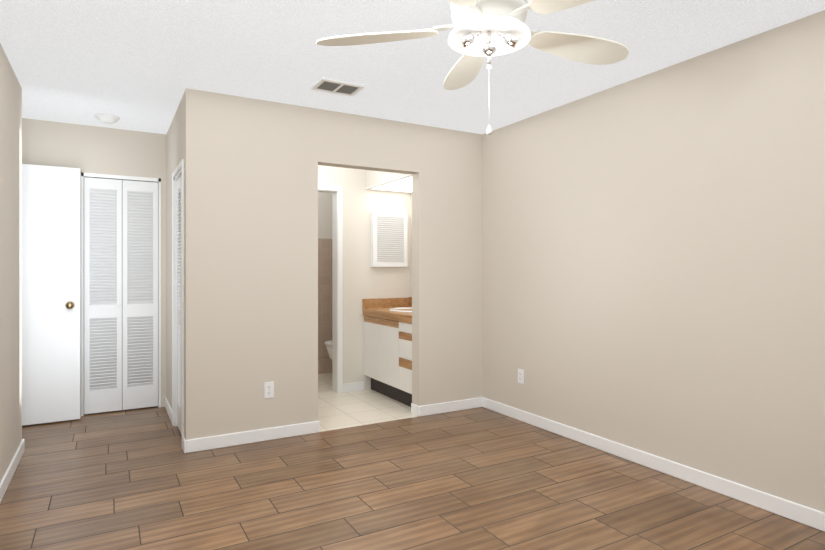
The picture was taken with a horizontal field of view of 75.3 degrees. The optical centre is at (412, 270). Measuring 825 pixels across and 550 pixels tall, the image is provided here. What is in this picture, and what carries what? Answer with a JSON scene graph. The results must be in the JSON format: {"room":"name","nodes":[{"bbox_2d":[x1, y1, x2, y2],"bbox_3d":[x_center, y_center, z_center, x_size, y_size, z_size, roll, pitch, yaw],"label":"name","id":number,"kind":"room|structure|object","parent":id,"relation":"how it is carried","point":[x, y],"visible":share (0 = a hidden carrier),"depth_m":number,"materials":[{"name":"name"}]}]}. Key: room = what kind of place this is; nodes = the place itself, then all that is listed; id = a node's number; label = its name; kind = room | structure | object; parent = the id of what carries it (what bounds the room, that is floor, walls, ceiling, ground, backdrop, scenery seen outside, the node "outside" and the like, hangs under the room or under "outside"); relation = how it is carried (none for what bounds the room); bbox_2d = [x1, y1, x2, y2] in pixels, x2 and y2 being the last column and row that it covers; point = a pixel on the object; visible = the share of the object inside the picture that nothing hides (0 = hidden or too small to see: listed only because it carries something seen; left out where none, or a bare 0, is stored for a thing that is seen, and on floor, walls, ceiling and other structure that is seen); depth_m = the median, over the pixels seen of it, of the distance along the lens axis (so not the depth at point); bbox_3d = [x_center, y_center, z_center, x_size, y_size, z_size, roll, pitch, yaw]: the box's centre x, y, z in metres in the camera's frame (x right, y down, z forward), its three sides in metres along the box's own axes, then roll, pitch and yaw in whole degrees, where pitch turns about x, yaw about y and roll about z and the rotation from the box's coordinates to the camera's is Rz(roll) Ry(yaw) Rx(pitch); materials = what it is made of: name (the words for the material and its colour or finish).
{"room":"empty bedroom","nodes":[
{"label":"empty bedroom","id":0,"kind":"room"},
{"bbox_2d":[0,43,21,481],"bbox_3d":[-1.393,0.000,1.308,0.120,2.440,5.170,0,0,-30],"label":"wall","id":1,"kind":"structure","parent":0,"point":[10,264],"depth_m":3.17,"materials":[{"name":"beige paint"}]},
{"bbox_2d":[0,439,23,502],"bbox_3d":[-1.348,1.176,1.340,0.038,0.088,5.183,0,0,-30],"label":"baseboard","id":2,"kind":"structure","parent":1,"relation":"attached to","point":[11,469],"depth_m":3.12,"materials":[{"name":"white wood"}]},
{"bbox_2d":[22,118,165,415],"bbox_3d":[-2.817,0.000,4.806,2.350,2.440,0.620,0,0,-30],"label":"wall","id":3,"kind":"structure","parent":0,"point":[98,150],"depth_m":4.55,"materials":[{"name":"beige paint"}]},
{"bbox_2d":[22,164,79,425],"bbox_3d":[-3.063,0.189,4.166,0.812,2.038,0.175,0,0,-30],"label":"entry door","id":4,"kind":"structure","parent":3,"relation":"in","point":[50,293],"depth_m":4.25,"materials":[{"name":"white painted wood"},{"name":"bronze"}]},
{"bbox_2d":[84,177,157,413],"bbox_3d":[-2.516,0.212,4.636,0.561,1.992,0.047,0,0,-30],"label":"bifold door","id":5,"kind":"structure","parent":3,"relation":"in","point":[120,294],"depth_m":4.62,"materials":[{"name":"white wood"}]},
{"bbox_2d":[81,172,160,415],"bbox_3d":[-2.523,0.200,4.649,0.605,2.040,0.064,0,0,-30],"label":"trim","id":6,"kind":"structure","parent":3,"relation":"attached to","point":[117,177],"depth_m":4.60,"materials":[{"name":"white wood"}]},
{"bbox_2d":[166,94,183,408],"bbox_3d":[-1.839,0.000,4.269,0.120,2.440,1.280,0,0,-30],"label":"wall","id":7,"kind":"structure","parent":0,"point":[175,145],"depth_m":4.47,"materials":[{"name":"beige paint"}]},
{"bbox_2d":[165,397,171,422],"bbox_3d":[-2.050,1.176,4.510,0.018,0.088,0.651,0,0,-30],"label":"baseboard","id":8,"kind":"structure","parent":7,"relation":"attached to","point":[168,408],"depth_m":4.49,"materials":[{"name":"white wood"}]},
{"bbox_2d":[172,159,183,436],"bbox_3d":[-1.677,0.229,3.970,0.134,1.982,0.654,0,0,-30],"label":"trim","id":9,"kind":"structure","parent":7,"relation":"attached to","point":[175,177],"depth_m":4.19,"materials":[{"name":"white wood"}]},
{"bbox_2d":[177,175,181,434],"bbox_3d":[-1.697,0.252,3.958,0.031,1.912,0.550,0,0,-30],"label":"bifold door","id":10,"kind":"structure","parent":7,"relation":"in","point":[179,302],"depth_m":4.09,"materials":[{"name":"white wood"}]},
{"bbox_2d":[318,192,331,373],"bbox_3d":[-1.265,0.000,6.291,1.815,2.440,0.150,0,0,-30],"label":"wall","id":11,"kind":"structure","parent":0,"point":[324,273],"depth_m":6.32,"materials":[{"name":"beige tile"}]},
{"bbox_2d":[184,88,482,439],"bbox_3d":[-0.473,0.000,4.239,2.465,2.440,0.120,0,0,-30],"label":"wall","id":12,"kind":"structure","parent":0,"point":[251,247],"depth_m":3.92,"materials":[{"name":"beige paint"}]},
{"bbox_2d":[182,420,319,452],"bbox_3d":[-1.111,1.176,3.801,0.949,0.088,0.013,0,0,-30],"label":"baseboard","id":13,"kind":"structure","parent":12,"relation":"attached to","point":[246,437],"depth_m":3.77,"materials":[{"name":"white wood"}]},
{"bbox_2d":[264,382,273,398],"bbox_3d":[-1.032,0.860,3.848,0.070,0.115,0.009,0,0,-30],"label":"outlet","id":14,"kind":"object","parent":12,"relation":"attached to","point":[268,389],"visible":1,"depth_m":3.85,"materials":[{"name":"white plastic"}]},
{"bbox_2d":[416,397,479,416],"bbox_3d":[0.329,1.176,4.618,0.645,0.088,0.013,0,0,-30],"label":"baseboard","id":15,"kind":"structure","parent":12,"relation":"attached to","point":[425,410],"depth_m":4.60,"materials":[{"name":"white wood"}]},
{"bbox_2d":[318,165,410,389],"bbox_3d":[-0.795,0.000,5.368,1.720,2.440,0.120,0,0,-30],"label":"wall","id":16,"kind":"structure","parent":0,"point":[363,278],"depth_m":5.44,"materials":[{"name":"beige paint"}]},
{"bbox_2d":[318,184,342,392],"bbox_3d":[-1.083,0.190,5.196,0.812,2.061,0.138,0,0,-30],"label":"door frame","id":17,"kind":"structure","parent":16,"relation":"attached to","point":[337,288],"depth_m":5.33,"materials":[{"name":"white wood"}]},
{"bbox_2d":[371,211,407,266],"bbox_3d":[-0.239,-0.320,5.583,0.410,0.570,0.054,0,0,-30],"label":"medicine cabinet","id":18,"kind":"object","parent":16,"relation":"attached to","point":[389,239],"visible":0.98,"depth_m":5.56,"materials":[{"name":"white wood"}]},
{"bbox_2d":[318,373,417,431],"bbox_3d":[-0.884,1.250,5.743,1.935,0.060,3.140,0,0,-30],"label":"floor","id":19,"kind":"structure","parent":0,"point":[350,409],"depth_m":4.73,"materials":[{"name":"beige tile"}]},
{"bbox_2d":[324,340,331,359],"bbox_3d":[-0.641,0.830,6.076,0.737,0.780,0.460,0,0,-30],"label":"toilet","id":20,"kind":"object","parent":19,"relation":"on","point":[328,344],"visible":0.04,"depth_m":5.88,"materials":[{"name":"white ceramic"}]},
{"bbox_2d":[362,297,411,406],"bbox_3d":[-0.014,0.725,5.157,0.568,0.990,1.013,0,0,-30],"label":"bathroom vanity","id":21,"kind":"object","parent":19,"relation":"on","point":[388,346],"visible":0.54,"depth_m":5.04,"materials":[{"name":"white laminate"}]},
{"bbox_2d":[411,193,411,296],"bbox_3d":[0.276,0.000,5.320,0.095,2.440,1.020,0,0,-30],"label":"wall","id":22,"kind":"structure","parent":0,"point":[411,244],"depth_m":5.73,"materials":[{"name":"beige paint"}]},
{"bbox_2d":[0,406,824,549],"bbox_3d":[-0.454,1.250,2.606,4.285,0.060,6.740,0,0,-30],"label":"floor","id":23,"kind":"structure","parent":0,"point":[481,478],"depth_m":2.90,"materials":[{"name":"brown wood"}]},
{"bbox_2d":[0,0,824,133],"bbox_3d":[-0.735,-1.260,3.102,4.285,0.080,7.880,0,0,-30],"label":"ceiling","id":24,"kind":"structure","parent":0,"point":[138,65],"depth_m":3.02,"materials":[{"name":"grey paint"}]},
{"bbox_2d":[94,113,119,123],"bbox_3d":[-2.419,-1.192,4.238,0.176,0.055,0.176,0,0,-30],"label":"smoke detector","id":25,"kind":"object","parent":24,"relation":"attached to","point":[106,118],"visible":0.98,"depth_m":4.19,"materials":[{"name":"white plastic"}]},
{"bbox_2d":[311,77,364,95],"bbox_3d":[-0.495,-1.212,3.543,0.300,0.016,0.220,0,0,-30],"label":"ceiling vent","id":26,"kind":"object","parent":24,"relation":"in","point":[323,84],"visible":1,"depth_m":3.52,"materials":[{"name":"grey metal"}]},
{"bbox_2d":[365,170,411,192],"bbox_3d":[0.002,-1.025,5.165,0.535,0.390,1.020,0,0,-30],"label":"ceiling soffit","id":27,"kind":"structure","parent":24,"relation":"attached to","point":[386,181],"depth_m":5.25,"materials":[{"name":"beige paint"}]},
{"bbox_2d":[316,0,628,134],"bbox_3d":[0.326,-0.856,1.948,1.234,0.728,1.260,0,0,-30],"label":"ceiling fan","id":28,"kind":"object","parent":24,"relation":"hanging from","point":[482,30],"visible":1,"depth_m":1.99,"materials":[{"name":"white painted metal"},{"name":"white painted wood"},{"name":"frosted glass"}]},
{"bbox_2d":[483,10,824,512],"bbox_3d":[1.075,0.000,4.130,0.120,2.440,7.880,0,0,-30],"label":"wall","id":29,"kind":"structure","parent":0,"point":[653,263],"depth_m":3.14,"materials":[{"name":"beige paint"}]},
{"bbox_2d":[518,369,523,383],"bbox_3d":[0.878,0.860,4.346,0.009,0.115,0.070,0,0,-30],"label":"outlet","id":30,"kind":"object","parent":29,"relation":"attached to","point":[521,376],"visible":1,"depth_m":4.34,"materials":[{"name":"white plastic"}]},
{"bbox_2d":[480,397,824,531],"bbox_3d":[1.762,1.176,2.783,0.017,0.088,4.620,0,0,-30],"label":"baseboard","id":31,"kind":"structure","parent":29,"relation":"attached to","point":[802,514],"depth_m":3.13,"materials":[{"name":"white wood"}]}
]}

